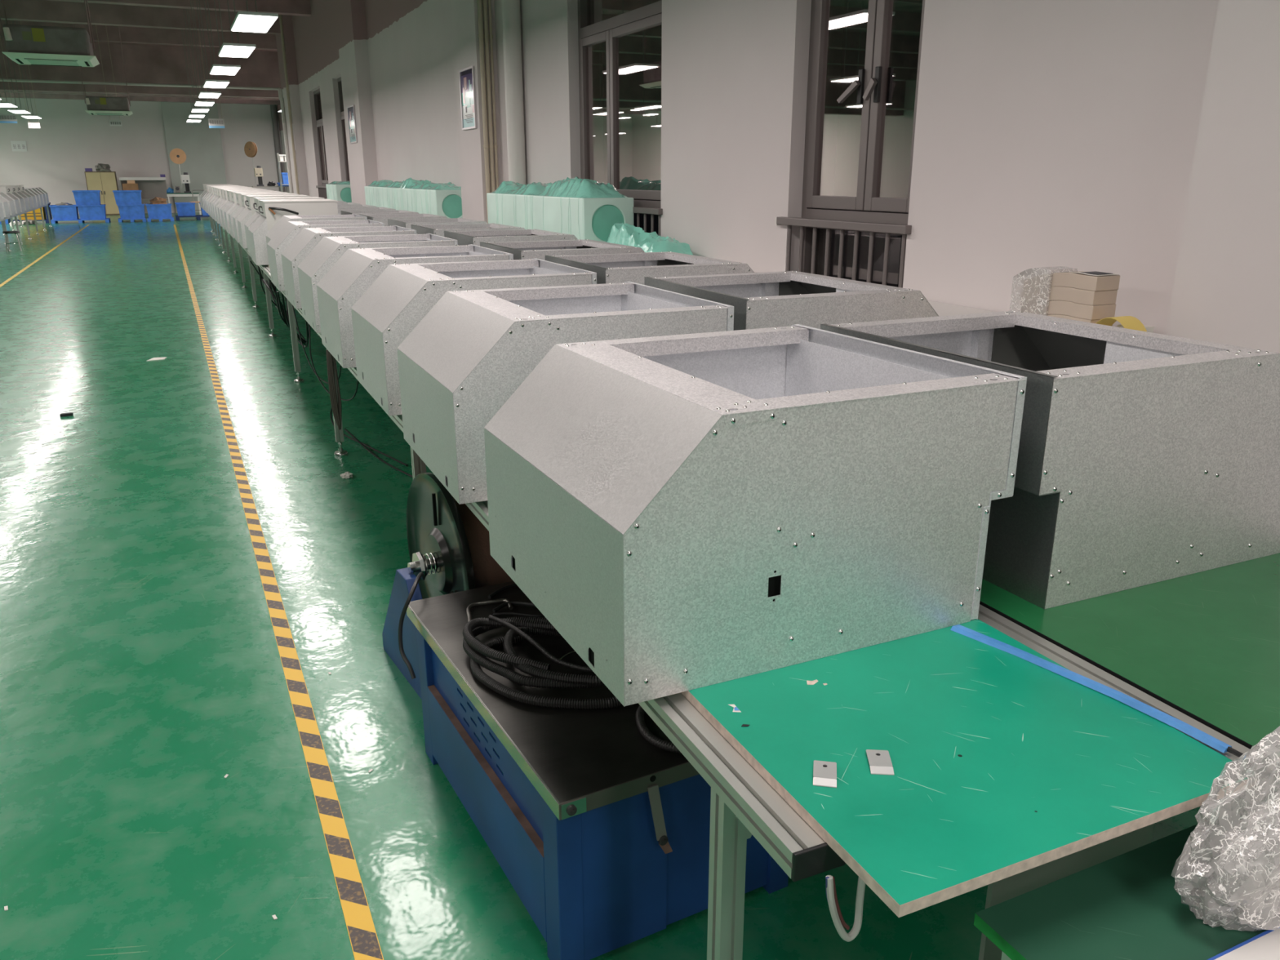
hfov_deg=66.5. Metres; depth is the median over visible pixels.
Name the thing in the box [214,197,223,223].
housing
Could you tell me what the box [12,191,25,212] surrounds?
housing
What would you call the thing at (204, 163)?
wall panel
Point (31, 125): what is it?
hanging sign
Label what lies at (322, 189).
window
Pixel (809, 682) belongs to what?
chipped patch
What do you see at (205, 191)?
housing
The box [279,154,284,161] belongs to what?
plastic crate
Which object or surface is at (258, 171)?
machine
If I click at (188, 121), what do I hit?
diffuser
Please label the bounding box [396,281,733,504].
housing
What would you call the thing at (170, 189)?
bag
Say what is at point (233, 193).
hood
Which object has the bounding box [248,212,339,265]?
housing
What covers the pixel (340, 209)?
housing
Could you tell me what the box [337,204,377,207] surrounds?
housing
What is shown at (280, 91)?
pipe
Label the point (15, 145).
notice
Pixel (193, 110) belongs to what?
diffuser
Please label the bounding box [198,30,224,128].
hanging sign
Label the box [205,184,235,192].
hood
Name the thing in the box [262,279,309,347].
cable tangle
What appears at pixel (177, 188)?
machine
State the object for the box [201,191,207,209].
housing
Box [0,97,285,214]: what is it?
wall
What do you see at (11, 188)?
hood
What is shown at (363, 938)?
tape
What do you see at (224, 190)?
hood
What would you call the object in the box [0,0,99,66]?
air conditioner
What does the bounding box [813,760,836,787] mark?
tab
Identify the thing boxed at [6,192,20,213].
housing
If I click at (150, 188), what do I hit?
table
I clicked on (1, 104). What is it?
diffuser
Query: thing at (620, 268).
housing
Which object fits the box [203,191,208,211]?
housing
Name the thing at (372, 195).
box
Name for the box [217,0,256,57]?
ceiling lamp
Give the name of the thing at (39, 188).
housing
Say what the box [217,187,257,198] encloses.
hood
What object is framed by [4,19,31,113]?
ceiling lamp
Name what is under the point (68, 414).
plastic offcut
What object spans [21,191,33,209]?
housing
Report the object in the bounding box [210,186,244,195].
hood
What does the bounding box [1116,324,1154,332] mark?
paper sheet
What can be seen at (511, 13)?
drain pipe
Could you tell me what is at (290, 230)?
housing
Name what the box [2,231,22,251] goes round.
stool
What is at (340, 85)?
window
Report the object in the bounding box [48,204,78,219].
plastic crate
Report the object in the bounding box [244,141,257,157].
reel
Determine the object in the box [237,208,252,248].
housing
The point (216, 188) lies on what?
hood
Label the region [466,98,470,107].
picture
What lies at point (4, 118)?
hanging sign
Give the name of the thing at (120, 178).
shelf
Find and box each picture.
[463,77,466,89]
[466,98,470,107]
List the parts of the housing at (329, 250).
panel, sloped panel, panel, frame, panel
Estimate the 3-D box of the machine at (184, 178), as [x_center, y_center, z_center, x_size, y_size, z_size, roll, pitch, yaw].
[-18.913,-12.683,40.574,0.330,1.449,0.282,-8,19,-24]
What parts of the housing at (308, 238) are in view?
panel, sloped panel, frame, panel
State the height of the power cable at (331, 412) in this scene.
0.679 m
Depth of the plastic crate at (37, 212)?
35.04 m
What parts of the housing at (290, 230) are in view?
panel, sloped panel, frame, panel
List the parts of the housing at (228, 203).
panel, sloped panel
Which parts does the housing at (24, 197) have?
sloped panel, panel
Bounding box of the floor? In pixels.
[0,212,1248,959]
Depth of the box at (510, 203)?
8.36 m
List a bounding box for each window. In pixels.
[313,88,328,199]
[337,76,350,181]
[577,0,662,235]
[774,0,924,288]
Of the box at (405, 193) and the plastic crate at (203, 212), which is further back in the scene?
the plastic crate at (203, 212)
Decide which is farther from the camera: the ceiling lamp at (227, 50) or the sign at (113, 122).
the sign at (113, 122)
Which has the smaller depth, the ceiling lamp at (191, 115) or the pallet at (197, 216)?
the ceiling lamp at (191, 115)
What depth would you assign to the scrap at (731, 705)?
1.72 m
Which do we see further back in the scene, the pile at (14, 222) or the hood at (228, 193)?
the pile at (14, 222)
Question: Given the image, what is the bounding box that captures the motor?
[266,181,275,186]
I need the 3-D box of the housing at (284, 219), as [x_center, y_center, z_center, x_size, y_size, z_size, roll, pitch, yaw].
[-3.181,-2.331,9.616,0.882,0.515,0.802,-8,19,-23]
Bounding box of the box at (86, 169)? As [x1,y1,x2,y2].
[84,168,92,171]
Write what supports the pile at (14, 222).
on the floor
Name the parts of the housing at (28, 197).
sloped panel, panel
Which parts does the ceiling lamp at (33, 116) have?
hanging rod, hanging rod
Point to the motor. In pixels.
(270, 183)
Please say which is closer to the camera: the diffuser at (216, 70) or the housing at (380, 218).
the housing at (380, 218)
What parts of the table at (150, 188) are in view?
panel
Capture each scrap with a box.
[146,356,167,361]
[728,704,741,712]
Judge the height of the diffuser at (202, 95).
0.001 m
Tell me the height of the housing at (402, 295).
0.515 m
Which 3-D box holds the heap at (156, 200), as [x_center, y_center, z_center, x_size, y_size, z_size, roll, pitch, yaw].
[-18.019,-10.391,36.521,0.680,0.375,0.731,-8,19,-24]
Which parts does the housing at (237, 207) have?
panel, sloped panel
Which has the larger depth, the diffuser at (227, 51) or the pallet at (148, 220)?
the pallet at (148, 220)
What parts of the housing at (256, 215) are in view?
panel, sloped panel, panel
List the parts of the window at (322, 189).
guard rail, casement frame, casement frame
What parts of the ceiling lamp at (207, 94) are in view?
hanging rod, hanging rod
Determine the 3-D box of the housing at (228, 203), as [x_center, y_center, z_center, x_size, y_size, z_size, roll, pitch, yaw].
[-6.880,-4.692,17.179,0.881,0.515,0.802,-8,19,-23]
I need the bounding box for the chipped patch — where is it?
[806,679,818,684]
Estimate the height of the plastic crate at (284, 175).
0.460 m
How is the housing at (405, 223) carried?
on the workbench at (1205, 645)
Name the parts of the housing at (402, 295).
panel, sloped panel, panel, frame, panel, panel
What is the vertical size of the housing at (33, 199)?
0.515 m
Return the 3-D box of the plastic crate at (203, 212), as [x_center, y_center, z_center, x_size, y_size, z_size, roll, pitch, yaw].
[-16.676,-10.507,37.847,0.656,0.480,0.786,-8,19,-24]
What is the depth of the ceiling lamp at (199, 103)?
17.83 m
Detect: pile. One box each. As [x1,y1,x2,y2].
[8,221,21,225]
[22,219,37,224]
[55,202,72,205]
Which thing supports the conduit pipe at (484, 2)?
attached to the wall at (1138, 141)
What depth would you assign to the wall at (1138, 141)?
4.19 m
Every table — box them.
[119,177,168,202]
[166,192,201,214]
[251,186,288,187]
[973,801,1279,959]
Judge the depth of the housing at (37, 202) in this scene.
29.01 m
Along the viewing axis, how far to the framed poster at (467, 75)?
9.78 m
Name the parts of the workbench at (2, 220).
leg, leg, rail, leg, leg, leg, leg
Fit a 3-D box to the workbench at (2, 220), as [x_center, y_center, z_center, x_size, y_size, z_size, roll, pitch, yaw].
[-16.571,-6.627,25.529,0.918,0.750,16.800,-8,19,-25]
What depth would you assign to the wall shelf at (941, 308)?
4.15 m
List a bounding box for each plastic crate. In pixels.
[0,217,10,223]
[17,206,46,220]
[44,202,52,219]
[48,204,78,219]
[71,190,100,204]
[76,204,106,219]
[112,190,142,204]
[117,204,145,218]
[145,203,172,217]
[174,202,195,216]
[199,202,208,215]
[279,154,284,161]
[280,172,288,184]
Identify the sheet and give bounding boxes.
[1096,315,1146,331]
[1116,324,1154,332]
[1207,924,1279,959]
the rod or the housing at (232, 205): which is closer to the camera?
the rod
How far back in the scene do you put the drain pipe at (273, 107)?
45.39 m
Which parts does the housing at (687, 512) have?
panel, sloped panel, panel, frame, panel, panel, panel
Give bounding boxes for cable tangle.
[249,261,288,315]
[257,266,274,292]
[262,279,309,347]
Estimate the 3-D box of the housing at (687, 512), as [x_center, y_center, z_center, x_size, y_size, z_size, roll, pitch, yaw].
[0.199,-0.009,2.178,0.881,0.515,0.805,-8,19,-24]
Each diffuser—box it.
[0,103,15,106]
[8,110,29,113]
[22,115,39,118]
[186,120,200,122]
[189,115,204,117]
[191,109,208,112]
[195,102,213,106]
[199,93,220,97]
[204,81,229,88]
[210,66,239,75]
[219,45,254,57]
[231,15,276,32]
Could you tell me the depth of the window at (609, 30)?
7.48 m
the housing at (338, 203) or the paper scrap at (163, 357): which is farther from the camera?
the housing at (338, 203)
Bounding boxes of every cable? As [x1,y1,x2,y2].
[292,305,341,383]
[309,324,359,400]
[329,408,408,466]
[344,428,413,477]
[398,572,425,679]
[488,583,545,617]
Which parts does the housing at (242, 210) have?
panel, sloped panel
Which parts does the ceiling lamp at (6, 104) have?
hanging rod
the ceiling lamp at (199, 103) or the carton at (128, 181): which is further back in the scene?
the carton at (128, 181)
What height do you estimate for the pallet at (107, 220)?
0.119 m
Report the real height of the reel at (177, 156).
0.616 m
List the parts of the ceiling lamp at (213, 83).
hanging rod, hanging rod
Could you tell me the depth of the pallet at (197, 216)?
37.36 m
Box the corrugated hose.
[462,614,680,753]
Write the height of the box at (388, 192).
0.484 m
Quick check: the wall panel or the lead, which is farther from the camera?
the wall panel
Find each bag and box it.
[166,187,173,192]
[1170,725,1279,931]
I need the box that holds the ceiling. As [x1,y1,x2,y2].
[0,0,311,104]
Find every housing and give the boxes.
[0,192,15,215]
[0,195,9,217]
[0,202,4,219]
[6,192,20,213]
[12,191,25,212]
[17,191,29,210]
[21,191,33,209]
[23,187,46,204]
[24,188,40,207]
[24,189,36,208]
[30,188,43,205]
[37,187,48,204]
[199,190,204,207]
[200,191,205,208]
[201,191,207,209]
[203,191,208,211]
[204,192,210,213]
[206,193,213,214]
[208,194,215,217]
[209,195,217,218]
[212,195,220,221]
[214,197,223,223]
[217,198,226,226]
[220,200,231,230]
[223,201,235,233]
[228,203,239,237]
[232,205,245,242]
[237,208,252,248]
[244,211,260,255]
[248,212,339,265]
[265,213,367,268]
[266,219,384,290]
[280,225,417,308]
[297,233,457,333]
[316,244,513,368]
[337,202,360,204]
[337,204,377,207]
[337,207,395,214]
[340,209,418,214]
[351,257,596,415]
[359,213,446,226]
[387,217,487,229]
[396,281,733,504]
[410,222,524,236]
[444,228,577,246]
[480,239,644,260]
[484,324,1026,706]
[545,251,754,284]
[644,271,939,330]
[820,311,1279,608]
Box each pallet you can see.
[13,218,48,222]
[50,217,110,223]
[118,217,146,222]
[146,217,173,222]
[175,214,209,220]
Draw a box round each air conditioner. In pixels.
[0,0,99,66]
[72,23,133,115]
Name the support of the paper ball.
on the floor
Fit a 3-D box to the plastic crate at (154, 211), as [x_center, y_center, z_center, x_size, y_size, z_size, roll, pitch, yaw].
[-18.015,-10.092,36.625,0.876,0.500,0.786,-8,19,-24]
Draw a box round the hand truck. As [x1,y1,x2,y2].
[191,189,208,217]
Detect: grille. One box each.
[26,59,79,66]
[97,113,122,115]
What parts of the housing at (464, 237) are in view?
panel, panel, frame, panel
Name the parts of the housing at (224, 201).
panel, sloped panel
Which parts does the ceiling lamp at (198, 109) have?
hanging rod, hanging rod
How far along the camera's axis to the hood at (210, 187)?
24.60 m
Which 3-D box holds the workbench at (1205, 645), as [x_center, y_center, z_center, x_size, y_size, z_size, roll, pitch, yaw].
[-3.026,-2.239,11.442,0.994,0.750,22.000,-8,19,-23]
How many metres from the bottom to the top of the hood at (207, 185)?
0.290 m
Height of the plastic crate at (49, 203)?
0.580 m
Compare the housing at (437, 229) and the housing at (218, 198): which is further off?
the housing at (218, 198)
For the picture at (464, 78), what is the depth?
9.81 m
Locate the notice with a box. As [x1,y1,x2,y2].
[10,141,27,151]
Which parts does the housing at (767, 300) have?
panel, panel, frame, panel, baffle panel, sloped panel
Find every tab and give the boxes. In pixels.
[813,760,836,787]
[866,749,893,775]
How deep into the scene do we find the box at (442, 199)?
10.76 m
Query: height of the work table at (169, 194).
0.939 m
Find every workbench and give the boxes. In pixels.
[0,204,51,251]
[208,214,1278,959]
[979,552,1279,789]
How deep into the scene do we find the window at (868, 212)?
4.89 m
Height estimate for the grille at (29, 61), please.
0.010 m
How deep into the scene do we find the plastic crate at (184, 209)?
37.20 m
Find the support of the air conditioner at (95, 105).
hanging from the ceiling
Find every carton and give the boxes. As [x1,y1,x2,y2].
[122,183,138,190]
[126,180,135,183]
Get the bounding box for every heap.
[94,163,111,171]
[149,196,167,204]
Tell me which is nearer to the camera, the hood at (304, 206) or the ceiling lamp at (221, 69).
the hood at (304, 206)
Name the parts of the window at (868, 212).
casement frame, guard rail, handle lever, handle plate, handle lever, handle plate, casement frame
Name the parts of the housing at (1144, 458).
panel, panel, frame, baffle panel, panel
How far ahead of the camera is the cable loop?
1.41 m
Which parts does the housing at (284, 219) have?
panel, sloped panel, frame, panel, panel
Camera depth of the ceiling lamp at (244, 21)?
8.35 m
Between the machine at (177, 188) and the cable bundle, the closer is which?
the cable bundle
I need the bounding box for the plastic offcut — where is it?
[59,412,73,417]
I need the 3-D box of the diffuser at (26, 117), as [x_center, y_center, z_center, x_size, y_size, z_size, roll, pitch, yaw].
[-13.785,-8.216,22.136,0.296,0.001,1.026,-8,19,-24]
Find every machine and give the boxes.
[174,186,180,192]
[178,164,191,192]
[252,157,264,186]
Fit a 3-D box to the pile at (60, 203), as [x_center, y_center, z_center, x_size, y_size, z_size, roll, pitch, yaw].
[-20.809,-9.950,35.302,0.660,0.168,0.630,6,18,20]
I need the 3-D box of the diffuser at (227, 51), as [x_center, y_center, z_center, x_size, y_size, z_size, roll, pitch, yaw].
[-4.302,-4.562,10.416,0.296,0.001,1.026,-8,19,-24]
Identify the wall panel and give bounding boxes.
[160,102,226,213]
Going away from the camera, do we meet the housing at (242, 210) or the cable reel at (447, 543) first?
the cable reel at (447, 543)
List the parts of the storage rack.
post, post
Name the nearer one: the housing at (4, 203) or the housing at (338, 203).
the housing at (338, 203)
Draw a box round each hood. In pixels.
[0,185,19,193]
[0,186,10,195]
[8,186,15,194]
[18,185,24,192]
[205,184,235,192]
[207,185,222,193]
[208,185,239,194]
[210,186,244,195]
[214,186,251,196]
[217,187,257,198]
[220,188,262,199]
[222,189,267,200]
[226,190,274,203]
[230,191,279,205]
[235,191,289,208]
[240,193,298,209]
[244,195,309,215]
[253,196,324,213]
[257,199,337,230]
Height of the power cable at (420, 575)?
0.263 m
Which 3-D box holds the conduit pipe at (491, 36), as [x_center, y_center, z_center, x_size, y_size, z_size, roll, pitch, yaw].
[-1.432,-3.888,9.506,0.039,5.030,0.039,-8,19,-24]
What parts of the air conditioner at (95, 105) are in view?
hanging rod, hanging rod, panel, hanging rod, hanging rod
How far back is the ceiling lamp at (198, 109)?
19.62 m
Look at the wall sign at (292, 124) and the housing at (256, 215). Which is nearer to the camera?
the housing at (256, 215)
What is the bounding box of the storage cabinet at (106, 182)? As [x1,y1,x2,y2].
[84,171,119,215]
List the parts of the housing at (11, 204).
sloped panel, panel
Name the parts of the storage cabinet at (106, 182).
door, door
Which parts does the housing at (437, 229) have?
panel, frame, panel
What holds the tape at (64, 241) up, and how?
on the floor
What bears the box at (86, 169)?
on the storage cabinet at (106, 182)
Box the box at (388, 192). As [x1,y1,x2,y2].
[379,180,404,210]
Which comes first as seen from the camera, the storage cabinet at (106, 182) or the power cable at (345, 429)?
the power cable at (345, 429)
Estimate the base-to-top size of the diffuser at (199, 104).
0.001 m
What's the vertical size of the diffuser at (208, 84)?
0.001 m
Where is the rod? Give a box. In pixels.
[466,598,513,622]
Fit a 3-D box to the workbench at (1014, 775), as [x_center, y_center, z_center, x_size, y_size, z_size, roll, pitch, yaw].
[-6.075,-3.593,15.785,0.845,0.750,32.800,-8,19,-23]
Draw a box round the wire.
[555,650,575,663]
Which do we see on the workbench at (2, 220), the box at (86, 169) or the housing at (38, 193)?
the housing at (38, 193)
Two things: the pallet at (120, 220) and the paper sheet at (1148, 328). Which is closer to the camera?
the paper sheet at (1148, 328)
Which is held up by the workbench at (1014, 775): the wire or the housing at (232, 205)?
the housing at (232, 205)
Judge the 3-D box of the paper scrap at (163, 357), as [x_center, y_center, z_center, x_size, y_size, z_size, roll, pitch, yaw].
[-4.530,-1.133,9.159,0.142,0.006,0.166,-4,18,-12]
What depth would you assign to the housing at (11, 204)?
22.93 m
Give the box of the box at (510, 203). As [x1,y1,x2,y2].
[486,181,551,229]
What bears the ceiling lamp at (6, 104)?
hanging from the ceiling
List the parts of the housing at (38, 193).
panel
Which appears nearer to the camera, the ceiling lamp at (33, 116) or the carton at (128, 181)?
the ceiling lamp at (33, 116)
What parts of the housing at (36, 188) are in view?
panel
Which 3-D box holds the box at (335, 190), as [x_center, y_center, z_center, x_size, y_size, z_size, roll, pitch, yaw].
[-5.254,-5.054,17.274,0.400,0.446,1.150,-8,19,-24]
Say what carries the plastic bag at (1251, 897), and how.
on the table at (1127, 905)
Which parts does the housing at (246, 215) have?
panel, sloped panel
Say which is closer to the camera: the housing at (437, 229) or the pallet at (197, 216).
the housing at (437, 229)
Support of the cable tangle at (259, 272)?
hanging from the workbench at (1014, 775)
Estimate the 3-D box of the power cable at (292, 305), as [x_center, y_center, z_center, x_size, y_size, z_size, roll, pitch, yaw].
[-2.476,-1.031,7.422,0.076,0.485,1.322,-11,21,-32]
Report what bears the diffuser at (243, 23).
attached to the ceiling lamp at (244, 21)
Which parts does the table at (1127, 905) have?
leg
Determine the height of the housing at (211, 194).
0.515 m
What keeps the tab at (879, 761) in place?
on the workbench at (1014, 775)
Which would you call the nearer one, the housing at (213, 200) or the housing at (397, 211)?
the housing at (397, 211)
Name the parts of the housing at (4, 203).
panel, sloped panel, panel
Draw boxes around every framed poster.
[346,104,357,143]
[458,66,477,129]
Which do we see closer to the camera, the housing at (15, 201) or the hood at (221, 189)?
the hood at (221, 189)
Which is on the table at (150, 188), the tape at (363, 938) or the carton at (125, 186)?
the carton at (125, 186)
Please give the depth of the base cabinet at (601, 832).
2.18 m
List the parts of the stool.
leg, seat, leg, leg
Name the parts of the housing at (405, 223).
panel, frame, panel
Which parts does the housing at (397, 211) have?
panel, panel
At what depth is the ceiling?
23.48 m
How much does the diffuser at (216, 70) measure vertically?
0.001 m
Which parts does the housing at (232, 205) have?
panel, sloped panel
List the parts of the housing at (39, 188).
panel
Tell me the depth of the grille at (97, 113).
22.25 m
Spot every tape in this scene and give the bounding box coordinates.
[0,224,89,287]
[173,224,383,959]
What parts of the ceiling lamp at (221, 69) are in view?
hanging rod, hanging rod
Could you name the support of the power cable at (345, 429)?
on the floor
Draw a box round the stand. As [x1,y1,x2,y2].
[382,567,422,699]
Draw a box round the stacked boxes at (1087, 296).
[1009,266,1119,326]
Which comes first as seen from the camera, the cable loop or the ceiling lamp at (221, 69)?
the cable loop
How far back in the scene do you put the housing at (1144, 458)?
2.18 m
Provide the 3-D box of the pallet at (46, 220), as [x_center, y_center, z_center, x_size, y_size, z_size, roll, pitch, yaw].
[-22.033,-9.386,35.423,1.150,0.119,1.000,-8,19,-24]
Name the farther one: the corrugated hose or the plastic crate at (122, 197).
the plastic crate at (122, 197)
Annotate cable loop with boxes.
[825,875,865,942]
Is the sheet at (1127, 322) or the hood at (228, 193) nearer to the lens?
the sheet at (1127, 322)
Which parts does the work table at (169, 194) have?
leg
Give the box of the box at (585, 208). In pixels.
[531,176,633,242]
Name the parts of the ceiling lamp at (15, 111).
hanging rod, hanging rod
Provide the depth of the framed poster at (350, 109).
15.66 m
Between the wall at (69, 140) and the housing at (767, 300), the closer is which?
the housing at (767, 300)
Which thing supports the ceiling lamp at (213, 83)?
hanging from the ceiling
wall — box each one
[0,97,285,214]
[275,0,1279,353]
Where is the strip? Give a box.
[950,624,1266,768]
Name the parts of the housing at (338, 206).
panel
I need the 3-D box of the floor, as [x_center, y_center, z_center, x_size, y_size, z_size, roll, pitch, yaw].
[-12.859,-2.547,13.891,22.600,0.100,66.300,-8,19,-24]
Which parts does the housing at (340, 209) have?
frame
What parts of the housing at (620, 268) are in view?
panel, panel, frame, panel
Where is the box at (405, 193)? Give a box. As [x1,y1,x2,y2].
[395,177,431,212]
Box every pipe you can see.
[0,78,282,100]
[270,104,285,191]
[279,14,299,195]
[280,97,293,193]
[476,0,490,222]
[482,0,495,191]
[488,0,498,188]
[501,0,526,184]
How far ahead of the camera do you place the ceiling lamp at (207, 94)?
15.88 m
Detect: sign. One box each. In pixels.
[0,38,17,123]
[10,20,40,128]
[95,24,122,125]
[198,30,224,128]
[292,124,295,150]
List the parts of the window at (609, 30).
casement frame, casement frame, guard rail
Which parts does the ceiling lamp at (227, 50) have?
hanging rod, hanging rod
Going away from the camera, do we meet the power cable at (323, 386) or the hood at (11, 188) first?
the power cable at (323, 386)
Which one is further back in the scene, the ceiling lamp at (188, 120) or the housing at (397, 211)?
the ceiling lamp at (188, 120)
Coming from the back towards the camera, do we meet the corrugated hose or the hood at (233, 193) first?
the hood at (233, 193)
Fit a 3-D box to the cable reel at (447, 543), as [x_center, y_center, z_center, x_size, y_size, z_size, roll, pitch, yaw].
[-0.515,0.245,3.338,0.560,0.604,0.604,-10,20,-29]
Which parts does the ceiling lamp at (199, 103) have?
hanging rod, hanging rod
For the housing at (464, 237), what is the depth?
6.60 m
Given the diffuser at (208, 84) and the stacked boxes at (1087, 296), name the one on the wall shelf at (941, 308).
the stacked boxes at (1087, 296)
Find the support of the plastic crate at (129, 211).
on the pallet at (120, 220)
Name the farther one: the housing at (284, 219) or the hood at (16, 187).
the hood at (16, 187)
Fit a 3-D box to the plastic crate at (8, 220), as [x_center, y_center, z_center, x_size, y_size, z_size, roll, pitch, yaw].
[-23.111,-9.415,34.798,1.136,0.550,0.786,-8,19,-24]
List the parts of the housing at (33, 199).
sloped panel, panel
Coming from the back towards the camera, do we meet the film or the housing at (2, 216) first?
the housing at (2, 216)
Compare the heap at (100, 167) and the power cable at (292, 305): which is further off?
the heap at (100, 167)
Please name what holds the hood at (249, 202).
attached to the housing at (246, 215)
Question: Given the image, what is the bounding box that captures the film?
[605,222,693,255]
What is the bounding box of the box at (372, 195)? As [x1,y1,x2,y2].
[364,179,392,207]
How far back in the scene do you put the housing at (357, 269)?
4.90 m
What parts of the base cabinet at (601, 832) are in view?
corner post, panel, vent panel, corner post, corner plate, panel, panel, corner post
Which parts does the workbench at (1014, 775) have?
leg, leg, leg, leg, leg, leg, leg, leg, leg, leg, leg, leg, rail, leg, panel, rail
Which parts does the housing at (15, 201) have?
sloped panel, panel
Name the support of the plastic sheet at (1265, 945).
on the table at (1127, 905)
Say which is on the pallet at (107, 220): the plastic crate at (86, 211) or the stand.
the plastic crate at (86, 211)
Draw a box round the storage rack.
[276,152,288,191]
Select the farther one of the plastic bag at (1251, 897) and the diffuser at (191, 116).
the diffuser at (191, 116)
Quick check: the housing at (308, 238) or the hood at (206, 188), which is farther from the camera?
the hood at (206, 188)
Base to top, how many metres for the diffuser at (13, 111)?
0.001 m
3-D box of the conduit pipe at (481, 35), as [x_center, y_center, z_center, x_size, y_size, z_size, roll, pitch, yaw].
[-1.519,-3.873,9.459,0.054,5.030,0.054,-8,19,-24]
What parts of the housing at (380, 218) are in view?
panel, frame, panel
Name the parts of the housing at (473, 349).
panel, sloped panel, panel, frame, panel, panel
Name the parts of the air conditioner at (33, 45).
hanging rod, hanging rod, panel, hanging rod, hanging rod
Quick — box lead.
[268,207,298,214]
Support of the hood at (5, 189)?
attached to the housing at (15, 201)
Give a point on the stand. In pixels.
(403, 582)
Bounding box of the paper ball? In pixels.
[340,471,353,478]
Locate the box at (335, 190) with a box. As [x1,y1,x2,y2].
[325,181,351,202]
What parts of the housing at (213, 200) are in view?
panel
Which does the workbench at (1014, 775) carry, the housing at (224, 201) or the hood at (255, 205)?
the housing at (224, 201)
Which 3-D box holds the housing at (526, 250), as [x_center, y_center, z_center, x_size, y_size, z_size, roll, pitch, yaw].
[-0.393,-1.128,5.759,0.882,0.515,0.805,-8,19,-23]
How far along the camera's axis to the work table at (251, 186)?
40.72 m
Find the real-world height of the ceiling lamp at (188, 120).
2.140 m
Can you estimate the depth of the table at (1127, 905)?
1.45 m
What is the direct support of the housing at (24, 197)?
on the workbench at (2, 220)
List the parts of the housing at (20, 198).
sloped panel, panel, panel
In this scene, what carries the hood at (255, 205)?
attached to the housing at (256, 215)
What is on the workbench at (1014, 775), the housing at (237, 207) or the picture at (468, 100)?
the housing at (237, 207)
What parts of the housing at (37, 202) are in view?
panel, panel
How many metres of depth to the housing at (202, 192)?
28.25 m
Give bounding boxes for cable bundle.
[325,350,342,430]
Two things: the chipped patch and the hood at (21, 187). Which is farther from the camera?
the hood at (21, 187)
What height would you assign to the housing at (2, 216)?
0.515 m
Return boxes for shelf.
[119,177,165,180]
[754,271,995,315]
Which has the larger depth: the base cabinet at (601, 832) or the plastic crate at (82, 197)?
the plastic crate at (82, 197)
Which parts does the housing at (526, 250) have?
panel, panel, frame, panel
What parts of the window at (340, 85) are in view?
casement frame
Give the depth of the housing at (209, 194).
24.07 m
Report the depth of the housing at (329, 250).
5.98 m
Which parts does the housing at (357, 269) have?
panel, sloped panel, panel, frame, panel, panel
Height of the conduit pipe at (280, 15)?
5.030 m
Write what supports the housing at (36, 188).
on the workbench at (2, 220)
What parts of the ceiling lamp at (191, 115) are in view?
hanging rod, hanging rod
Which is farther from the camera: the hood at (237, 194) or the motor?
the motor
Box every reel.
[169,148,186,164]
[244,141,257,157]
[406,471,512,599]
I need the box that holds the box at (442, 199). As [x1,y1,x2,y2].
[413,182,462,217]
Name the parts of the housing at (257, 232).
panel, sloped panel, panel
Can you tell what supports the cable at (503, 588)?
on the base cabinet at (601, 832)
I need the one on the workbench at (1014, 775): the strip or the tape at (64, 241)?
the strip
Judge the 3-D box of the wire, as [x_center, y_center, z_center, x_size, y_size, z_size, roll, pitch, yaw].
[-0.178,0.445,2.484,0.088,0.018,0.015,-12,21,-34]
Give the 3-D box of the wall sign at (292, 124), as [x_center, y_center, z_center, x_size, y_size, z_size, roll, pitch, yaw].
[-8.033,-7.934,22.618,0.022,0.580,0.320,-8,19,-24]
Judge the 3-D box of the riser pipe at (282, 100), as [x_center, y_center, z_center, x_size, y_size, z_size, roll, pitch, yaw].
[-8.566,-7.519,23.874,0.087,3.400,0.087,-8,19,-24]
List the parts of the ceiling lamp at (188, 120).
hanging rod, hanging rod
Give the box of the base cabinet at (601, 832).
[406,580,788,959]
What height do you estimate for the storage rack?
2.500 m
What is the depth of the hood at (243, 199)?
13.68 m
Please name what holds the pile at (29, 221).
on the floor
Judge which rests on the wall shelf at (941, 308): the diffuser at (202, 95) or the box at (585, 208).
the box at (585, 208)
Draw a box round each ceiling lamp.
[0,64,17,106]
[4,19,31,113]
[12,20,41,118]
[181,29,201,122]
[183,9,204,117]
[186,8,209,112]
[190,0,214,106]
[195,0,221,97]
[203,0,229,88]
[209,0,240,75]
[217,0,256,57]
[230,0,278,32]
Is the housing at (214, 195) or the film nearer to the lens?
the film
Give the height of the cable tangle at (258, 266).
0.615 m

